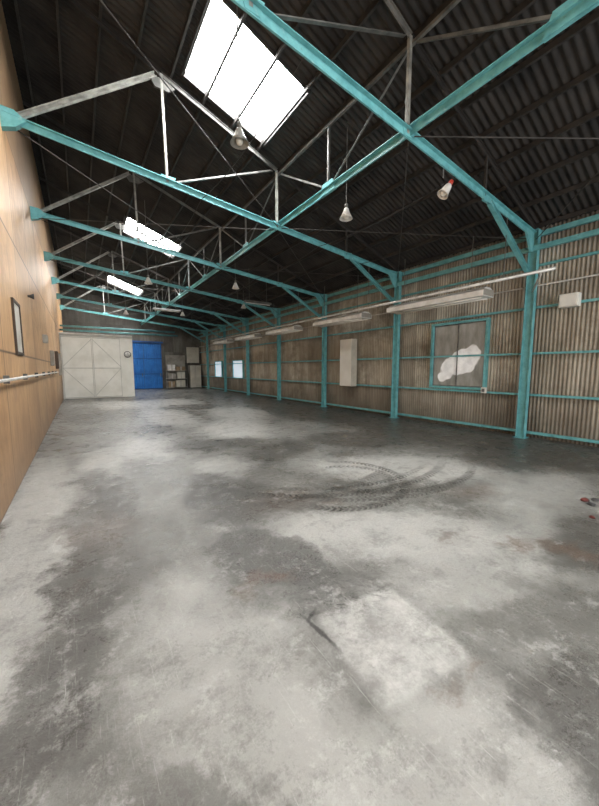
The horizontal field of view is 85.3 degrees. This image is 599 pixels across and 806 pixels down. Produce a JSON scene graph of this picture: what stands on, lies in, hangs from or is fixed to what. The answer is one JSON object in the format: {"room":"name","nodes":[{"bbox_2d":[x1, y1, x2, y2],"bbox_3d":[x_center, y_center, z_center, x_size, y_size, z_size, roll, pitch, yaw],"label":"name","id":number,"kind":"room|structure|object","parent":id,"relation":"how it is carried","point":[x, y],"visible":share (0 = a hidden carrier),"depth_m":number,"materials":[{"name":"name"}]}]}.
{"room":"warehouse","nodes":[
{"label":"warehouse","id":0,"kind":"room"},
{"bbox_2d":[0,0,63,523],"bbox_3d":[-7.111,-3.424,8.765,0.100,8.177,33.000,-4,7,-34],"label":"wall","id":1,"kind":"structure","parent":0,"point":[28,408],"depth_m":5.95,"materials":[{"name":"brown wood"}]},
{"bbox_2d":[10,297,24,355],"bbox_3d":[-4.401,-1.167,5.080,0.030,0.820,0.700,-4,7,-34],"label":"notice board","id":2,"kind":"object","parent":1,"relation":"attached to","point":[15,306],"visible":1,"depth_m":5.05,"materials":[{"name":"paper"}]},
{"bbox_2d":[0,371,57,383],"bbox_3d":[-5.354,-0.565,6.619,0.090,0.100,15.000,-4,7,-34],"label":"wall handrail","id":3,"kind":"object","parent":1,"relation":"attached to","point":[6,379],"visible":0.96,"depth_m":4.74,"materials":[{"name":"grey metal"}]},
{"bbox_2d":[42,334,48,342],"bbox_3d":[-6.925,-1.745,8.856,0.112,0.220,0.250,-4,7,-34],"label":"control box","id":4,"kind":"object","parent":1,"relation":"attached to","point":[44,337],"visible":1,"depth_m":8.75,"materials":[{"name":"beige plastic"}]},
{"bbox_2d":[50,350,54,365],"bbox_3d":[-8.211,-1.487,10.800,0.112,0.500,0.250,-4,7,-34],"label":"control box","id":5,"kind":"object","parent":1,"relation":"attached to","point":[52,357],"visible":0.98,"depth_m":10.70,"materials":[{"name":"grey metal"}]},
{"bbox_2d":[54,351,58,368],"bbox_3d":[-9.721,-1.721,13.026,0.112,0.700,0.250,-4,7,-34],"label":"control box","id":6,"kind":"object","parent":1,"relation":"attached to","point":[55,352],"visible":0.99,"depth_m":12.92,"materials":[{"name":"brown metal"}]},
{"bbox_2d":[58,353,61,374],"bbox_3d":[-11.007,-1.771,14.938,0.112,1.000,0.250,-4,7,-34],"label":"control box","id":7,"kind":"object","parent":1,"relation":"attached to","point":[59,354],"visible":0.82,"depth_m":14.84,"materials":[{"name":"beige metal"}]},
{"bbox_2d":[58,271,201,389],"bbox_3d":[-12.377,-5.129,25.087,9.520,8.157,0.100,-4,7,-34],"label":"wall","id":8,"kind":"structure","parent":0,"point":[171,345],"depth_m":24.27,"materials":[{"name":"metal"}]},
{"bbox_2d":[60,325,174,332],"bbox_3d":[-11.013,-4.585,20.188,6.270,0.100,0.100,-4,7,-34],"label":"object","id":9,"kind":"object","parent":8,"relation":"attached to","point":[60,325],"visible":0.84,"depth_m":19.97,"materials":[{"name":"teal paint"}]},
{"bbox_2d":[59,329,177,336],"bbox_3d":[-10.621,-4.226,19.642,6.270,0.100,0.100,-4,7,-34],"label":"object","id":10,"kind":"object","parent":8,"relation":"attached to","point":[59,329],"visible":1,"depth_m":19.41,"materials":[{"name":"teal paint"}]},
{"bbox_2d":[132,340,162,388],"bbox_3d":[-12.076,-2.945,25.290,2.850,3.710,0.120,-4,7,-34],"label":"door","id":11,"kind":"structure","parent":8,"relation":"in","point":[151,364],"depth_m":25.45,"materials":[{"name":"blue paint"}]},
{"bbox_2d":[186,347,198,362],"bbox_3d":[-8.997,-4.033,27.373,1.000,1.300,0.100,-4,7,-34],"label":"wall panel","id":12,"kind":"object","parent":8,"relation":"attached to","point":[192,353],"visible":1,"depth_m":27.33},
{"bbox_2d":[0,387,598,805],"bbox_3d":[-3.151,0.432,11.917,9.720,0.150,33.100,-4,7,-34],"label":"floor","id":13,"kind":"structure","parent":0,"point":[209,597],"depth_m":2.15,"materials":[{"name":"concrete"}]},
{"bbox_2d":[59,332,134,398],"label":"sliding door","id":14,"kind":"structure","parent":13,"relation":"on","point":[93,365],"depth_m":17.76,"materials":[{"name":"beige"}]},
{"bbox_2d":[124,351,130,357],"bbox_3d":[-9.823,-2.775,18.559,0.360,0.360,0.050,-4,7,-34],"label":"wall clock","id":15,"kind":"object","parent":14,"relation":"attached to","point":[127,354],"visible":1,"depth_m":18.55,"materials":[{"name":"white plastic"}]},
{"bbox_2d":[165,355,184,388],"bbox_3d":[-10.101,-2.541,26.569,1.500,2.700,0.050,-4,7,-34],"label":"leaning board","id":16,"kind":"object","parent":13,"relation":"on","point":[177,360],"visible":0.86,"depth_m":26.49,"materials":[{"name":"grey wood"}]},
{"bbox_2d":[166,370,187,388],"bbox_3d":[-9.905,-1.905,26.254,1.550,1.500,0.550,-4,7,-34],"label":"storage shelf","id":17,"kind":"object","parent":13,"relation":"on","point":[185,378],"visible":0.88,"depth_m":26.06,"materials":[{"name":"grey metal"}]},
{"bbox_2d":[167,381,174,386],"bbox_3d":[-10.267,-1.505,26.026,0.500,0.452,0.426,-4,7,-34],"label":"carton","id":18,"kind":"object","parent":17,"relation":"on","point":[169,383],"visible":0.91,"depth_m":25.84,"materials":[{"name":"cardboard"}]},
{"bbox_2d":[167,365,174,369],"bbox_3d":[-10.226,-2.830,25.915,0.500,0.452,0.426,-4,7,-34],"label":"carton","id":19,"kind":"object","parent":17,"relation":"on","point":[169,367],"visible":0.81,"depth_m":25.75,"materials":[{"name":"white cardboard"}]},
{"bbox_2d":[168,373,175,378],"bbox_3d":[-10.209,-2.160,25.997,0.600,0.402,0.426,-4,7,-34],"label":"carton","id":20,"kind":"object","parent":17,"relation":"on","point":[170,375],"visible":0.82,"depth_m":25.83,"materials":[{"name":"cardboard"}]},
{"bbox_2d":[175,380,184,386],"bbox_3d":[-9.687,-1.595,26.410,0.700,0.552,0.426,-4,7,-34],"label":"carton","id":21,"kind":"object","parent":17,"relation":"on","point":[178,383],"visible":1,"depth_m":26.24,"materials":[{"name":"cardboard"}]},
{"bbox_2d":[176,372,184,377],"bbox_3d":[-9.645,-2.250,26.369,0.600,0.502,0.426,-4,7,-34],"label":"carton","id":22,"kind":"object","parent":17,"relation":"on","point":[178,374],"visible":0.81,"depth_m":26.20,"materials":[{"name":"cardboard"}]},
{"bbox_2d":[175,367,185,369],"bbox_3d":[-9.645,-2.797,26.312,0.700,0.302,0.426,-4,7,-34],"label":"carton","id":23,"kind":"object","parent":17,"relation":"on","point":[176,368],"visible":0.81,"depth_m":26.15,"materials":[{"name":"cardboard"}]},
{"bbox_2d":[188,365,200,387],"bbox_3d":[-8.697,-2.188,27.031,0.900,1.900,0.520,-4,7,-34],"label":"locker","id":24,"kind":"object","parent":13,"relation":"on","point":[194,371],"visible":0.98,"depth_m":26.80,"materials":[{"name":"grey metal"}]},
{"bbox_2d":[206,330,209,388],"bbox_3d":[-7.361,-3.417,25.746,0.430,4.615,0.240,-4,7,-34],"label":"steel column","id":25,"kind":"structure","parent":13,"relation":"on","point":[207,351],"depth_m":25.75,"materials":[{"name":"teal metal"}]},
{"bbox_2d":[57,265,205,342],"bbox_3d":[-11.129,-6.629,22.853,9.281,4.366,0.130,-4,7,-34],"label":"roof truss","id":26,"kind":"object","parent":25,"relation":"on","point":[100,286],"visible":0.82,"depth_m":22.14,"materials":[{"name":"metal"}]},
{"bbox_2d":[140,0,598,324],"bbox_3d":[-2.982,-5.167,11.383,0.130,1.208,32.960,-4,7,-34],"label":"truss","id":27,"kind":"object","parent":26,"relation":"attached to","point":[569,12],"visible":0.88,"depth_m":4.45,"materials":[{"name":"teal metal"}]},
{"bbox_2d":[199,214,598,333],"bbox_3d":[0.716,-4.444,13.966,0.080,0.100,32.960,-4,7,-34],"label":"beam","id":28,"kind":"structure","parent":25,"relation":"attached to","point":[593,218],"depth_m":8.62,"materials":[{"name":"teal metal"}]},
{"bbox_2d":[223,325,227,391],"bbox_3d":[-5.281,-3.095,22.679,0.430,4.615,0.240,-4,7,-34],"label":"steel column","id":29,"kind":"structure","parent":13,"relation":"on","point":[224,326],"depth_m":22.74,"materials":[{"name":"teal metal"}]},
{"bbox_2d":[53,246,223,337],"bbox_3d":[-9.049,-6.306,19.786,9.281,4.366,0.130,-4,7,-34],"label":"roof truss","id":30,"kind":"object","parent":29,"relation":"on","point":[58,296],"visible":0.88,"depth_m":19.04,"materials":[{"name":"metal"}]},
{"bbox_2d":[60,298,158,304],"bbox_3d":[-9.775,-5.336,17.140,5.949,0.446,0.018,0,6,3],"label":"tension rod","id":31,"kind":"object","parent":30,"relation":"attached to","point":[60,298],"visible":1,"depth_m":17.15,"materials":[{"name":"metal"}]},
{"bbox_2d":[246,318,249,394],"bbox_3d":[-3.201,-2.773,19.612,0.430,4.615,0.240,-4,7,-34],"label":"steel column","id":32,"kind":"structure","parent":13,"relation":"on","point":[247,319],"depth_m":19.66,"materials":[{"name":"teal metal"}]},
{"bbox_2d":[48,220,246,334],"bbox_3d":[-6.968,-5.984,16.719,9.281,4.366,0.130,-4,7,-34],"label":"roof truss","id":33,"kind":"object","parent":32,"relation":"on","point":[54,280],"visible":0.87,"depth_m":15.82,"materials":[{"name":"teal metal"}]},
{"bbox_2d":[57,283,153,313],"bbox_3d":[-9.775,-5.366,17.137,0.018,0.446,5.949,2,6,18],"label":"tension rod","id":34,"kind":"object","parent":33,"relation":"attached to","point":[57,283],"visible":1,"depth_m":16.48,"materials":[{"name":"metal"}]},
{"bbox_2d":[58,283,188,291],"bbox_3d":[-7.695,-5.013,14.072,5.949,0.446,0.018,0,6,3],"label":"tension rod","id":35,"kind":"object","parent":33,"relation":"attached to","point":[58,283],"visible":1,"depth_m":14.08,"materials":[{"name":"metal"}]},
{"bbox_2d":[181,305,270,340],"bbox_3d":[-3.931,-4.209,16.728,4.193,1.800,3.604,-4,7,-34],"label":"strip light","id":36,"kind":"object","parent":33,"relation":"attached to","point":[255,335],"depth_m":16.70,"materials":[{"name":"white metal"}]},
{"bbox_2d":[277,308,280,399],"bbox_3d":[-1.121,-2.450,16.545,0.430,4.615,0.240,-4,7,-34],"label":"steel column","id":37,"kind":"structure","parent":13,"relation":"on","point":[279,309],"depth_m":16.60,"materials":[{"name":"teal metal"}]},
{"bbox_2d":[39,176,278,328],"bbox_3d":[-4.888,-5.662,13.652,9.281,4.366,0.130,-4,7,-34],"label":"roof truss","id":38,"kind":"object","parent":37,"relation":"on","point":[47,255],"visible":0.81,"depth_m":12.54,"materials":[{"name":"teal metal"}]},
{"bbox_2d":[52,260,169,304],"bbox_3d":[-7.695,-5.043,14.069,0.018,0.446,5.949,2,6,18],"label":"tension rod","id":39,"kind":"object","parent":38,"relation":"attached to","point":[52,260],"visible":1,"depth_m":13.22,"materials":[{"name":"metal"}]},
{"bbox_2d":[50,259,219,269],"bbox_3d":[-5.614,-4.691,11.005,5.949,0.446,0.018,0,6,3],"label":"tension rod","id":40,"kind":"object","parent":38,"relation":"attached to","point":[50,259],"visible":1,"depth_m":11.00,"materials":[{"name":"metal"}]},
{"bbox_2d":[192,290,316,335],"bbox_3d":[-1.851,-3.887,13.661,4.193,1.800,3.604,-4,7,-34],"label":"strip light","id":41,"kind":"object","parent":38,"relation":"attached to","point":[296,328],"depth_m":13.71,"materials":[{"name":"white metal"}]},
{"bbox_2d":[190,215,492,328],"bbox_3d":[-2.247,-4.574,15.276,0.014,0.112,21.855,-4,7,-34],"label":"cable","id":42,"kind":"object","parent":38,"relation":"hanging from","point":[492,215],"visible":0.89,"depth_m":8.52,"materials":[{"name":"black rubber"}]},
{"bbox_2d":[201,274,598,346],"bbox_3d":[0.699,-3.339,14.071,0.036,0.036,32.960,-4,7,-34],"label":"pipe","id":43,"kind":"object","parent":37,"relation":"attached to","point":[593,274],"visible":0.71,"depth_m":7.15,"materials":[{"name":"grey metal"}]},
{"bbox_2d":[320,294,327,406],"bbox_3d":[0.959,-2.128,13.477,0.430,4.615,0.240,-4,7,-34],"label":"steel column","id":44,"kind":"structure","parent":13,"relation":"on","point":[324,329],"depth_m":13.53,"materials":[{"name":"teal metal"}]},
{"bbox_2d":[23,100,323,318],"bbox_3d":[-2.808,-5.339,10.585,9.281,4.366,0.130,-4,7,-34],"label":"roof truss","id":45,"kind":"object","parent":44,"relation":"on","point":[35,213],"visible":0.87,"depth_m":9.43,"materials":[{"name":"teal metal"}]},
{"bbox_2d":[41,219,188,289],"bbox_3d":[-5.614,-4.721,11.002,0.018,0.446,5.949,2,6,18],"label":"tension rod","id":46,"kind":"object","parent":45,"relation":"attached to","point":[41,219],"visible":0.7,"depth_m":9.93,"materials":[{"name":"metal"}]},
{"bbox_2d":[38,218,275,230],"bbox_3d":[-3.534,-4.369,7.938,5.949,0.446,0.018,0,6,3],"label":"tension rod","id":47,"kind":"object","parent":45,"relation":"attached to","point":[38,218],"visible":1,"depth_m":7.93,"materials":[{"name":"metal"}]},
{"bbox_2d":[119,57,303,315],"bbox_3d":[-6.060,-4.753,12.671,0.014,0.172,21.855,-4,7,-34],"label":"cable","id":48,"kind":"object","parent":45,"relation":"hanging from","point":[303,57],"visible":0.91,"depth_m":5.05,"materials":[{"name":"black rubber"}]},
{"bbox_2d":[224,268,388,327],"bbox_3d":[0.229,-3.565,10.594,4.193,1.800,3.604,-4,7,-34],"label":"strip light","id":49,"kind":"object","parent":45,"relation":"attached to","point":[359,316],"depth_m":10.68,"materials":[{"name":"white metal"}]},
{"bbox_2d":[169,177,454,324],"bbox_3d":[-3.532,-4.634,14.398,0.014,0.132,21.855,-4,7,-34],"label":"cable","id":50,"kind":"object","parent":45,"relation":"hanging from","point":[453,177],"visible":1,"depth_m":7.33,"materials":[{"name":"black rubber"}]},
{"bbox_2d":[211,217,555,340],"bbox_3d":[-0.574,-3.798,13.402,0.060,1.209,18.500,-4,7,-34],"label":"rail","id":51,"kind":"object","parent":45,"relation":"hanging from","point":[550,268],"visible":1,"depth_m":7.98,"materials":[{"name":"grey metal"}]},
{"bbox_2d":[388,271,402,417],"bbox_3d":[3.040,-1.806,10.410,0.430,4.615,0.240,-4,7,-34],"label":"steel column","id":52,"kind":"structure","parent":13,"relation":"on","point":[397,290],"depth_m":10.46,"materials":[{"name":"teal metal"}]},
{"bbox_2d":[0,0,397,303],"bbox_3d":[-0.728,-5.017,7.518,9.281,4.366,0.130,-4,7,-34],"label":"roof truss","id":53,"kind":"object","parent":52,"relation":"on","point":[11,120],"visible":0.94,"depth_m":6.15,"materials":[{"name":"metal"}]},
{"bbox_2d":[18,130,220,267],"bbox_3d":[-3.534,-4.399,7.935,0.018,0.446,5.949,2,6,18],"label":"tension rod","id":54,"kind":"object","parent":53,"relation":"attached to","point":[18,130],"visible":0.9,"depth_m":6.59,"materials":[{"name":"metal"}]},
{"bbox_2d":[279,231,323,299],"bbox_3d":[0.246,-4.171,10.505,0.018,0.516,5.512,2,6,15],"label":"tension rod","id":55,"kind":"object","parent":53,"relation":"attached to","point":[279,231],"visible":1,"depth_m":9.48,"materials":[{"name":"metal"}]},
{"bbox_2d":[282,228,525,314],"bbox_3d":[2.310,-3.242,7.527,4.193,1.800,3.604,-4,7,-34],"label":"strip light","id":56,"kind":"object","parent":53,"relation":"attached to","point":[484,293],"depth_m":7.65,"materials":[{"name":"white metal"}]},
{"bbox_2d":[512,228,541,438],"bbox_3d":[5.120,-1.483,7.343,0.430,4.615,0.240,-4,7,-34],"label":"steel column","id":57,"kind":"structure","parent":13,"relation":"on","point":[533,257],"depth_m":7.39,"materials":[{"name":"teal metal"}]},
{"bbox_2d":[231,0,536,276],"bbox_3d":[1.352,-4.695,4.450,9.281,4.366,0.130,-4,7,-34],"label":"roof truss","id":58,"kind":"object","parent":57,"relation":"on","point":[274,22],"visible":0.96,"depth_m":4.53,"materials":[{"name":"teal metal"}]},
{"bbox_2d":[99,0,277,226],"bbox_3d":[-1.454,-4.076,4.868,0.018,0.446,5.949,2,6,18],"label":"tension rod","id":59,"kind":"object","parent":58,"relation":"attached to","point":[103,4],"visible":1,"depth_m":4.21,"materials":[{"name":"metal"}]},
{"bbox_2d":[398,142,408,272],"bbox_3d":[2.326,-3.849,7.438,0.018,0.516,5.512,2,6,15],"label":"tension rod","id":60,"kind":"object","parent":58,"relation":"attached to","point":[408,142],"visible":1,"depth_m":6.03,"materials":[{"name":"metal"}]},
{"bbox_2d":[437,168,453,199],"bbox_3d":[2.369,-3.573,5.303,0.246,0.465,0.189,-4,7,-34],"label":"pendant lamp","id":61,"kind":"object","parent":58,"relation":"hanging from","point":[443,193],"visible":1,"depth_m":5.26,"materials":[{"name":"white metal"}]},
{"bbox_2d":[414,136,598,138],"bbox_3d":[4.390,-3.569,4.391,5.511,0.496,0.018,1,6,7],"label":"tension rod","id":62,"kind":"object","parent":58,"relation":"attached to","point":[414,136],"visible":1,"depth_m":4.54,"materials":[{"name":"metal"}]},
{"bbox_2d":[532,273,541,291],"bbox_3d":[4.748,-2.394,6.516,0.040,0.038,1.544,4,7,31],"label":"bar","id":63,"kind":"object","parent":57,"relation":"attached to","point":[540,274],"visible":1,"depth_m":6.37,"materials":[{"name":"grey metal"}]},
{"bbox_2d":[580,497,589,501],"bbox_3d":[3.480,1.173,3.960,0.108,0.038,0.084,-1,6,-11],"label":"rag","id":64,"kind":"object","parent":13,"relation":"on","point":[583,499],"visible":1,"depth_m":3.94,"materials":[{"name":"red fabric"}]},
{"bbox_2d":[1,0,598,329],"bbox_3d":[-3.128,-6.048,11.203,9.820,3.570,33.220,-4,7,-34],"label":"ceiling","id":65,"kind":"structure","parent":0,"point":[364,53],"depth_m":6.75,"materials":[{"name":"metal"}]},
{"bbox_2d":[14,0,62,274],"bbox_3d":[-6.887,-7.332,8.507,0.040,0.085,33.000,-4,7,-34],"label":"purlin","id":66,"kind":"structure","parent":65,"relation":"attached to","point":[15,1],"depth_m":7.31,"materials":[{"name":"metal"}]},
{"bbox_2d":[55,0,73,278],"bbox_3d":[-6.389,-7.153,8.863,0.040,0.085,33.000,-4,7,-34],"label":"purlin","id":67,"kind":"structure","parent":65,"relation":"attached to","point":[56,1],"depth_m":7.01,"materials":[{"name":"metal"}]},
{"bbox_2d":[84,0,102,283],"bbox_3d":[-5.892,-6.973,9.219,0.040,0.085,33.000,-4,7,-34],"label":"purlin","id":68,"kind":"structure","parent":65,"relation":"attached to","point":[100,3],"depth_m":7.17,"materials":[{"name":"metal"}]},
{"bbox_2d":[94,0,148,286],"bbox_3d":[-5.419,-6.802,9.557,0.040,0.085,33.000,-4,7,-34],"label":"purlin","id":69,"kind":"structure","parent":65,"relation":"attached to","point":[145,6],"depth_m":6.96,"materials":[{"name":"metal"}]},
{"bbox_2d":[105,275,143,295],"bbox_3d":[-11.190,-7.513,20.791,2.000,0.822,1.950,-4,7,-34],"label":"window","id":70,"kind":"structure","parent":65,"relation":"attached to","point":[110,278],"depth_m":20.87,"materials":[{"name":"white glass"}]},
{"bbox_2d":[144,200,151,284],"bbox_3d":[-5.081,-5.324,10.791,0.260,2.674,0.260,-4,7,-34],"label":"pendant lamp","id":71,"kind":"object","parent":65,"relation":"hanging from","point":[148,281],"visible":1,"depth_m":10.85,"materials":[{"name":"grey metal"}]},
{"bbox_2d":[104,0,196,286],"bbox_3d":[-4.955,-6.634,9.890,0.040,0.085,33.000,-4,7,-34],"label":"purlin","id":72,"kind":"structure","parent":65,"relation":"attached to","point":[193,3],"depth_m":6.19,"materials":[{"name":"metal"}]},
{"bbox_2d":[121,214,182,258],"bbox_3d":[-5.996,-6.704,13.179,2.050,0.840,1.650,-4,7,-34],"label":"window","id":73,"kind":"structure","parent":65,"relation":"attached to","point":[150,232],"depth_m":13.08,"materials":[{"name":"white glass"}]},
{"bbox_2d":[153,256,180,311],"bbox_3d":[-6.242,-5.521,15.198,1.200,2.412,0.200,-4,7,-34],"label":"strip light","id":74,"kind":"object","parent":65,"relation":"hanging from","point":[154,308],"visible":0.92,"depth_m":15.25,"materials":[{"name":"grey metal"}]},
{"bbox_2d":[113,11,246,295],"bbox_3d":[-4.449,-6.452,10.252,0.040,0.085,33.000,-4,7,-34],"label":"purlin","id":75,"kind":"structure","parent":65,"relation":"attached to","point":[244,14],"depth_m":6.53,"materials":[{"name":"metal"}]},
{"bbox_2d":[122,0,315,299],"bbox_3d":[-3.944,-6.269,10.614,0.040,0.085,33.000,-4,7,-34],"label":"purlin","id":76,"kind":"structure","parent":65,"relation":"attached to","point":[308,5],"depth_m":6.31,"materials":[{"name":"metal"}]},
{"bbox_2d":[213,319,233,344],"bbox_3d":[-4.742,-4.373,20.096,0.460,1.422,2.424,-4,7,-34],"label":"strip light","id":77,"kind":"object","parent":65,"relation":"hanging from","point":[225,341],"visible":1,"depth_m":19.61,"materials":[{"name":"white metal"}]},
{"bbox_2d":[232,240,238,288],"bbox_3d":[-2.284,-4.912,11.519,0.260,1.702,0.260,-4,7,-34],"label":"pendant lamp","id":78,"kind":"object","parent":65,"relation":"hanging from","point":[235,286],"visible":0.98,"depth_m":11.54,"materials":[{"name":"grey metal"}]},
{"bbox_2d":[230,5,248,149],"bbox_3d":[-0.871,-4.871,4.598,0.270,2.267,0.270,-4,7,-34],"label":"pendant lamp","id":79,"kind":"object","parent":65,"relation":"hanging from","point":[238,141],"visible":1,"depth_m":4.66,"materials":[{"name":"grey metal"}]},
{"bbox_2d":[181,0,310,146],"bbox_3d":[-1.013,-5.919,5.968,1.800,0.750,1.750,-4,7,-34],"label":"window","id":80,"kind":"structure","parent":65,"relation":"attached to","point":[217,22],"depth_m":5.86,"materials":[{"name":"white glass"}]},
{"bbox_2d":[132,0,382,303],"bbox_3d":[-3.438,-6.086,10.977,0.040,0.085,33.000,-4,7,-34],"label":"purlin","id":81,"kind":"structure","parent":65,"relation":"attached to","point":[375,3],"depth_m":6.04,"materials":[{"name":"metal"}]},
{"bbox_2d":[244,288,271,305],"bbox_3d":[-1.740,-4.845,13.593,1.200,1.404,0.200,-4,7,-34],"label":"strip light","id":82,"kind":"object","parent":65,"relation":"hanging from","point":[249,300],"visible":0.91,"depth_m":13.65,"materials":[{"name":"grey metal"}]},
{"bbox_2d":[141,0,452,306],"bbox_3d":[-2.932,-5.903,11.339,0.040,0.085,33.000,-4,7,-34],"label":"purlin","id":83,"kind":"structure","parent":65,"relation":"attached to","point":[446,3],"depth_m":5.89,"materials":[{"name":"metal"}]},
{"bbox_2d":[151,0,537,310],"bbox_3d":[-2.426,-5.721,11.701,0.040,0.085,33.000,-4,7,-34],"label":"purlin","id":84,"kind":"structure","parent":65,"relation":"attached to","point":[526,4],"depth_m":5.30,"materials":[{"name":"metal"}]},
{"bbox_2d":[339,127,352,221],"bbox_3d":[0.920,-4.463,6.341,0.260,1.692,0.260,-4,7,-34],"label":"pendant lamp","id":85,"kind":"object","parent":65,"relation":"hanging from","point":[346,216],"visible":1,"depth_m":6.37,"materials":[{"name":"white metal"}]},
{"bbox_2d":[159,9,598,313],"bbox_3d":[-1.921,-5.538,12.063,0.040,0.085,33.000,-4,7,-34],"label":"purlin","id":86,"kind":"structure","parent":65,"relation":"attached to","point":[594,17],"depth_m":5.26,"materials":[{"name":"metal"}]},
{"bbox_2d":[167,65,598,318],"bbox_3d":[-1.415,-5.355,12.425,0.040,0.085,33.000,-4,7,-34],"label":"roof purlin","id":87,"kind":"structure","parent":65,"relation":"attached to","point":[590,73],"depth_m":5.90,"materials":[{"name":"metal"}]},
{"bbox_2d":[175,109,598,321],"bbox_3d":[-0.909,-5.172,12.788,0.040,0.085,33.000,-4,7,-34],"label":"roof purlin","id":88,"kind":"structure","parent":65,"relation":"attached to","point":[594,114],"depth_m":6.24,"materials":[{"name":"metal"}]},
{"bbox_2d":[182,145,598,325],"bbox_3d":[-0.404,-4.990,13.150,0.040,0.085,33.000,-4,7,-34],"label":"roof purlin","id":89,"kind":"structure","parent":65,"relation":"attached to","point":[594,150],"depth_m":7.28,"materials":[{"name":"metal"}]},
{"bbox_2d":[190,176,598,327],"bbox_3d":[0.102,-4.807,13.512,0.040,0.085,33.000,-4,7,-34],"label":"roof purlin","id":90,"kind":"structure","parent":65,"relation":"attached to","point":[596,179],"depth_m":7.69,"materials":[{"name":"metal"}]},
{"bbox_2d":[198,204,598,331],"bbox_3d":[0.658,-4.606,13.910,0.040,0.085,33.000,-4,7,-34],"label":"roof purlin","id":91,"kind":"structure","parent":65,"relation":"attached to","point":[596,207],"depth_m":8.60,"materials":[{"name":"metal"}]},
{"bbox_2d":[200,210,598,446],"bbox_3d":[0.810,-2.293,14.262,0.046,4.780,33.010,-4,7,-34],"label":"wall","id":92,"kind":"structure","parent":0,"point":[556,329],"depth_m":8.77,"materials":[{"name":"metal"}]},
{"bbox_2d":[215,361,222,376],"bbox_3d":[-6.044,-2.537,24.379,0.130,1.210,1.460,-4,7,-34],"label":"window","id":93,"kind":"structure","parent":92,"relation":"in","point":[219,367],"depth_m":24.31,"materials":[{"name":"white glass"}]},
{"bbox_2d":[232,360,244,378],"bbox_3d":[-4.031,-2.225,21.410,0.130,1.210,1.660,-4,7,-34],"label":"window","id":94,"kind":"structure","parent":92,"relation":"in","point":[238,369],"depth_m":21.33,"materials":[{"name":"white glass"}]},
{"bbox_2d":[200,250,598,341],"bbox_3d":[0.753,-3.791,14.060,0.060,0.050,32.960,-4,7,-34],"label":"beam","id":95,"kind":"structure","parent":92,"relation":"attached to","point":[594,252],"depth_m":8.78,"materials":[{"name":"teal metal"}]},
{"bbox_2d":[200,298,598,352],"bbox_3d":[0.753,-2.876,14.156,0.060,0.050,32.960,-4,7,-34],"label":"beam","id":96,"kind":"structure","parent":92,"relation":"attached to","point":[593,299],"depth_m":9.24,"materials":[{"name":"metal"}]},
{"bbox_2d":[558,292,581,308],"bbox_3d":[5.620,-2.133,6.759,0.195,0.270,0.330,-4,7,-34],"label":"junction box","id":97,"kind":"object","parent":96,"relation":"attached to","point":[569,300],"visible":1,"depth_m":6.69,"materials":[{"name":"white plastic"}]},
{"bbox_2d":[200,350,598,364],"bbox_3d":[0.753,-1.851,14.264,0.060,0.045,32.960,-4,7,-34],"label":"beam","id":98,"kind":"structure","parent":92,"relation":"attached to","point":[588,351],"depth_m":8.80,"materials":[{"name":"teal metal"}]},
{"bbox_2d":[340,339,356,385],"bbox_3d":[1.848,-1.522,12.325,0.310,1.750,0.620,-4,7,-34],"label":"electrical cabinet","id":99,"kind":"object","parent":98,"relation":"attached to","point":[348,347],"visible":1,"depth_m":12.14,"materials":[{"name":"beige metal"}]},
{"bbox_2d":[201,386,598,443],"bbox_3d":[0.753,-0.031,14.455,0.060,0.060,32.960,-4,7,-34],"label":"beam","id":100,"kind":"structure","parent":92,"relation":"attached to","point":[402,414],"depth_m":9.04,"materials":[{"name":"teal metal"}]},
{"bbox_2d":[209,376,598,399],"bbox_3d":[0.753,-0.906,14.363,0.060,0.050,32.960,-4,7,-34],"label":"beam","id":101,"kind":"structure","parent":92,"relation":"attached to","point":[489,392],"depth_m":8.82,"materials":[{"name":"teal metal"}]},
{"bbox_2d":[481,387,486,392],"bbox_3d":[4.728,-0.328,8.339,0.088,0.150,0.120,-4,7,-34],"label":"box","id":102,"kind":"object","parent":101,"relation":"attached to","point":[483,389],"visible":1,"depth_m":8.30,"materials":[{"name":"white plastic"}]},
{"bbox_2d":[429,317,490,389],"bbox_3d":[4.371,-1.316,8.981,0.130,1.840,1.610,-4,7,-34],"label":"window","id":103,"kind":"structure","parent":92,"relation":"in","point":[466,337],"depth_m":8.90,"materials":[{"name":"grey glass"}]},
{"bbox_3d":[7.200,-1.161,4.276,0.430,4.615,0.240,-4,7,-34],"label":"steel column","id":104,"kind":"structure","parent":0,"visible":0},
{"bbox_3d":[3.432,-4.372,1.383,9.281,4.366,0.130,-4,7,-34],"label":"roof truss","id":105,"kind":"object","parent":104,"relation":"attached to","visible":0},
{"bbox_2d":[198,228,598,337],"bbox_3d":[0.550,-4.094,13.890,0.080,0.100,32.960,-4,7,-34],"label":"beam","id":106,"kind":"structure","parent":105,"relation":"attached to","point":[594,232],"depth_m":8.49,"materials":[{"name":"teal metal"}]},
{"bbox_2d":[536,171,598,238],"bbox_3d":[4.407,-3.526,4.371,0.018,0.516,5.512,2,6,15],"label":"tension rod","id":107,"kind":"object","parent":105,"relation":"attached to","point":[598,171],"visible":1,"depth_m":5.70,"materials":[{"name":"metal"}]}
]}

